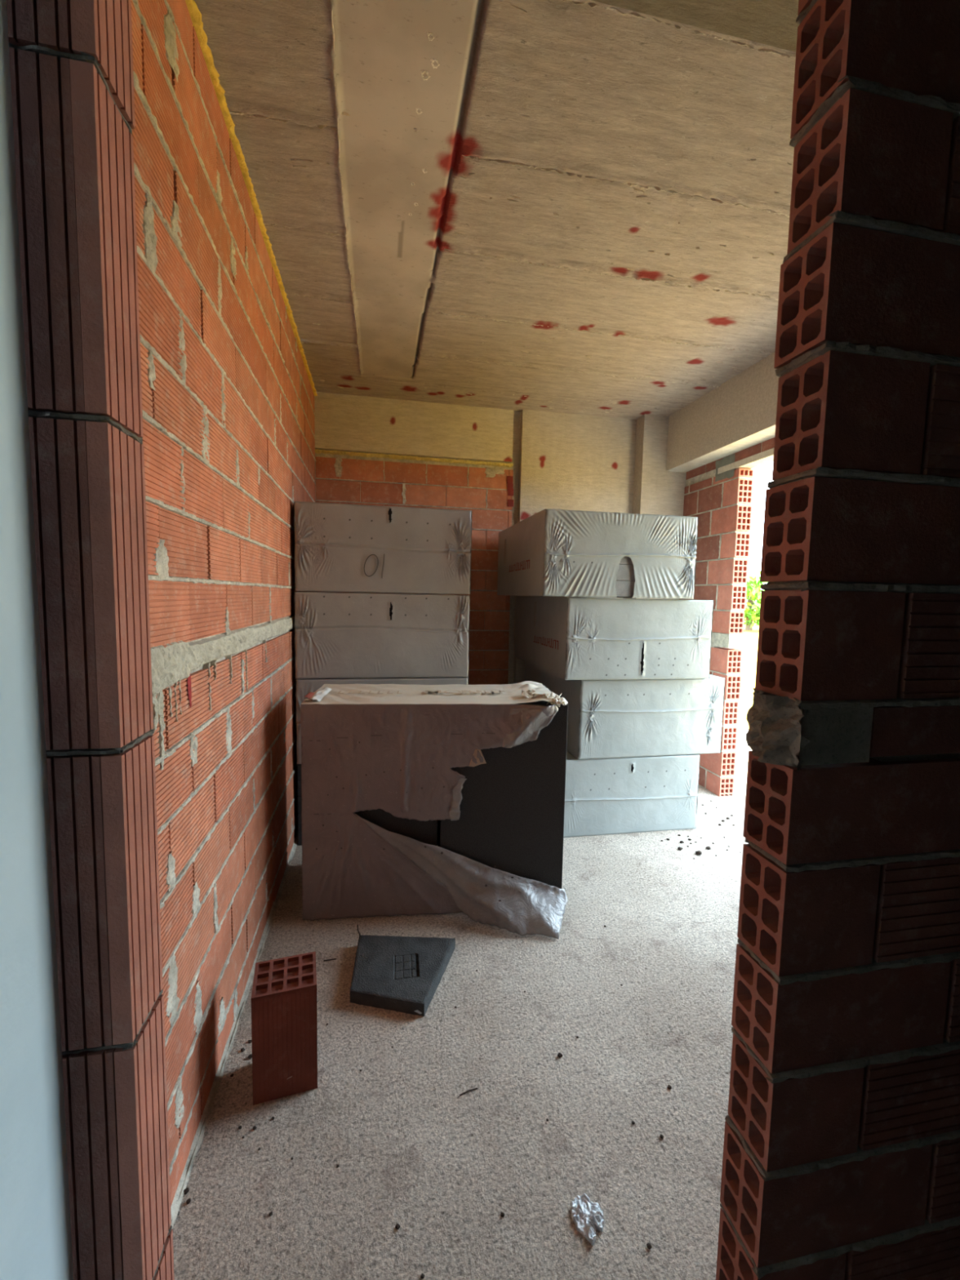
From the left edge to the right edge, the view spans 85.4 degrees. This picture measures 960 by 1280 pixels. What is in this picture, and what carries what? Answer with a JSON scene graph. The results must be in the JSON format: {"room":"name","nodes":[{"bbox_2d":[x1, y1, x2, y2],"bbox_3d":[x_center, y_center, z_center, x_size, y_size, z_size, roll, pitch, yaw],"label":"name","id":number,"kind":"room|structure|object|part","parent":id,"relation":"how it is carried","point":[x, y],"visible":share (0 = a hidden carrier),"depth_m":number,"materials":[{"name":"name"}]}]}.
{"room":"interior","nodes":[
{"label":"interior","id":0,"kind":"room"},
{"bbox_2d":[0,0,73,1279],"bbox_3d":[-0.371,0.188,-0.396,0.222,2.770,1.835,0,5,-11],"label":"wall","id":1,"kind":"structure","parent":0,"point":[36,1239],"depth_m":0.49,"materials":[{"name":"white paint"}]},
{"bbox_2d":[130,0,317,1229],"bbox_3d":[-1.031,-0.216,2.403,0.185,3.078,3.730,0,5,-11],"label":"wall","id":2,"kind":"structure","parent":0,"point":[228,391],"depth_m":1.52,"materials":[{"name":"brick"}]},
{"bbox_2d":[172,784,746,1279],"bbox_3d":[0.710,1.431,1.857,3.285,0.153,5.710,0,5,-11],"label":"floor","id":3,"kind":"structure","parent":0,"point":[419,1155],"depth_m":1.53,"materials":[{"name":"grey concrete"}]},
{"bbox_2d":[183,1187,189,1195],"bbox_3d":[-0.731,1.372,1.295,0.013,0.008,0.013,0,5,-11],"label":"crumb","id":4,"kind":"object","parent":3,"relation":"on","point":[186,1190],"visible":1,"depth_m":1.29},
{"bbox_2d":[186,1198,191,1204],"bbox_3d":[-0.714,1.375,1.274,0.010,0.006,0.011,0,5,-11],"label":"crumb","id":5,"kind":"object","parent":3,"relation":"on","point":[188,1200],"visible":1,"depth_m":1.27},
{"bbox_2d":[250,951,317,1105],"bbox_3d":[-0.598,1.185,1.603,0.180,0.333,0.154,-1,5,-19],"label":"brick","id":6,"kind":"object","parent":3,"relation":"on","point":[283,999],"visible":1,"depth_m":1.54,"materials":[{"name":"brick"}]},
{"bbox_2d":[297,764,302,845],"bbox_3d":[-0.694,0.919,3.721,0.991,0.495,1.170,0,5,-11],"label":"pack","id":7,"kind":"object","parent":3,"relation":"on","point":[300,798],"visible":0.14,"depth_m":3.06,"materials":[{"name":"plastic"}]},
{"bbox_2d":[295,676,468,764],"bbox_3d":[-0.679,0.423,3.665,1.010,0.496,1.218,0,5,-11],"label":"pack","id":8,"kind":"object","parent":7,"relation":"on","point":[303,686],"visible":0.12,"depth_m":3.02,"materials":[{"name":"plastic"}]},
{"bbox_2d":[293,591,470,679],"bbox_3d":[-0.670,-0.075,3.619,1.010,0.496,1.219,0,5,-11],"label":"pack","id":9,"kind":"object","parent":8,"relation":"on","point":[338,635],"visible":1,"depth_m":3.03,"materials":[{"name":"plastic"}]},
{"bbox_2d":[293,501,471,594],"bbox_3d":[-0.657,-0.573,3.576,1.010,0.496,1.226,0,5,-11],"label":"pack","id":10,"kind":"object","parent":9,"relation":"on","point":[348,548],"visible":1,"depth_m":3.00,"materials":[{"name":"plastic"}]},
{"bbox_2d":[395,1222,400,1229],"bbox_3d":[-0.195,1.389,1.232,0.010,0.006,0.011,4,5,26],"label":"crumb","id":11,"kind":"object","parent":3,"relation":"on","point":[397,1226],"visible":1,"depth_m":1.23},
{"bbox_2d":[350,934,455,1016],"bbox_3d":[-0.314,1.295,2.028,0.409,0.050,0.365,1,5,1],"label":"foam offcut","id":12,"kind":"object","parent":3,"relation":"on","point":[401,974],"visible":1,"depth_m":2.00,"materials":[{"name":"grey plastic"}]},
{"bbox_2d":[301,680,568,938],"bbox_3d":[-0.206,0.752,2.532,1.222,1.046,0.725,1,5,-5],"label":"pack","id":13,"kind":"object","parent":3,"relation":"on","point":[449,798],"visible":1,"depth_m":2.38,"materials":[{"name":"plastic"}]},
{"bbox_2d":[304,692,314,700],"bbox_3d":[-0.780,0.259,2.397,0.035,0.018,0.120,1,5,-5],"label":"print","id":14,"kind":"object","parent":13,"relation":"on","point":[311,695],"depth_m":2.37,"materials":[{"name":"red"}]},
{"bbox_2d":[459,1087,477,1096],"bbox_3d":[-0.035,1.363,1.571,0.059,0.004,0.006,-1,5,-24],"label":"twig","id":15,"kind":"object","parent":3,"relation":"on","point":[476,1088],"visible":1,"depth_m":1.57,"materials":[{"name":"wood"}]},
{"bbox_2d":[570,1193,604,1244],"bbox_3d":[0.259,1.387,1.258,0.086,0.022,0.080,6,7,43],"label":"scrap","id":16,"kind":"object","parent":3,"relation":"on","point":[587,1215],"visible":1,"depth_m":1.25,"materials":[{"name":"silver metal"}]},
{"bbox_2d":[563,751,700,837],"bbox_3d":[0.821,0.937,3.877,1.011,0.496,1.216,0,5,-10],"label":"pack","id":17,"kind":"object","parent":3,"relation":"on","point":[650,793],"visible":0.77,"depth_m":3.30,"materials":[{"name":"plastic"}]},
{"bbox_2d":[524,661,724,759],"bbox_3d":[0.977,0.440,3.858,0.995,0.496,1.218,0,5,-12],"label":"pack","id":18,"kind":"object","parent":17,"relation":"on","point":[621,717],"visible":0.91,"depth_m":3.28,"materials":[{"name":"plastic"}]},
{"bbox_2d":[514,595,714,679],"bbox_3d":[0.874,-0.056,3.761,0.968,0.496,1.216,0,5,-11],"label":"pack","id":19,"kind":"object","parent":18,"relation":"on","point":[567,638],"visible":1,"depth_m":3.19,"materials":[{"name":"plastic"}]},
{"bbox_2d":[497,508,698,599],"bbox_3d":[0.731,-0.552,3.655,0.973,0.496,1.219,0,5,-11],"label":"pack","id":20,"kind":"object","parent":19,"relation":"on","point":[552,553],"visible":1,"depth_m":3.09,"materials":[{"name":"grey plastic"}]},
{"bbox_2d":[646,1242,652,1248],"bbox_3d":[0.392,1.403,1.205,0.012,0.006,0.012,0,5,-11],"label":"crumb","id":21,"kind":"object","parent":3,"relation":"on","point":[648,1244],"visible":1,"depth_m":1.20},
{"bbox_2d":[695,850,702,855],"bbox_3d":[1.293,1.255,3.071,0.035,0.020,0.036,0,5,-11],"label":"crumb","id":22,"kind":"object","parent":3,"relation":"on","point":[698,852],"visible":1,"depth_m":3.06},
{"bbox_2d":[314,391,636,684],"bbox_3d":[0.008,-0.320,4.439,2.885,3.188,0.207,0,5,-11],"label":"wall","id":23,"kind":"structure","parent":0,"point":[506,467],"depth_m":4.30,"materials":[{"name":"ceramic"}]},
{"bbox_3d":[0.826,-0.386,4.593,1.220,3.050,0.207,0,5,-11],"label":"concrete panel","id":24,"kind":"part","parent":23,"relation":"part of","materials":[{"name":"beige concrete"}]},
{"bbox_2d":[6,0,959,1279],"bbox_3d":[0.806,-0.042,0.997,3.235,3.122,0.530,0,5,-11],"label":"doorway","id":25,"kind":"structure","parent":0,"point":[841,1159],"depth_m":0.75,"materials":[{"name":"brick"}]},
{"bbox_2d":[194,0,795,419],"bbox_3d":[0.537,-1.843,2.445,3.450,0.272,4.300,0,5,-11],"label":"ceiling","id":26,"kind":"structure","parent":0,"point":[572,206],"depth_m":1.96,"materials":[{"name":"concrete"}]},
{"bbox_2d":[628,413,686,599],"bbox_3d":[1.580,-0.377,4.658,0.555,3.050,0.328,0,5,-11],"label":"column","id":27,"kind":"structure","parent":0,"point":[658,491],"depth_m":4.39,"materials":[{"name":"grey concrete"}]},
{"bbox_2d":[666,352,779,796],"bbox_3d":[2.051,-0.204,2.811,0.338,3.079,3.650,0,5,-11],"label":"wall","id":28,"kind":"structure","parent":0,"point":[717,439],"depth_m":3.92,"materials":[{"name":"red brick"}]},
{"label":"outside","id":29,"kind":"structure","parent":0,"visible":0},
{"bbox_2d":[733,609,759,729],"bbox_3d":[76.828,0.159,35.453,155.600,0.185,280.000,0,5,-11],"label":"ground","id":30,"kind":"structure","parent":29,"point":[749,650],"depth_m":11.41,"materials":[{"name":"white concrete"}]},
{"bbox_2d":[743,569,767,630],"bbox_3d":[14.248,-2.093,27.477,4.029,3.156,4.083,1,5,2],"label":"leafy shrub","id":31,"kind":"object","parent":30,"relation":"on","point":[753,584],"visible":0.28,"depth_m":26.40,"materials":[{"name":"green plant"}]},
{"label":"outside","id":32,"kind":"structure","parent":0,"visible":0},
{"bbox_2d":[733,725,751,800],"bbox_3d":[2.498,1.218,5.710,1.700,0.190,70.000,0,5,-11],"label":"paving","id":33,"kind":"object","parent":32,"point":[742,750],"depth_m":4.96,"materials":[{"name":"white concrete"}]}
]}

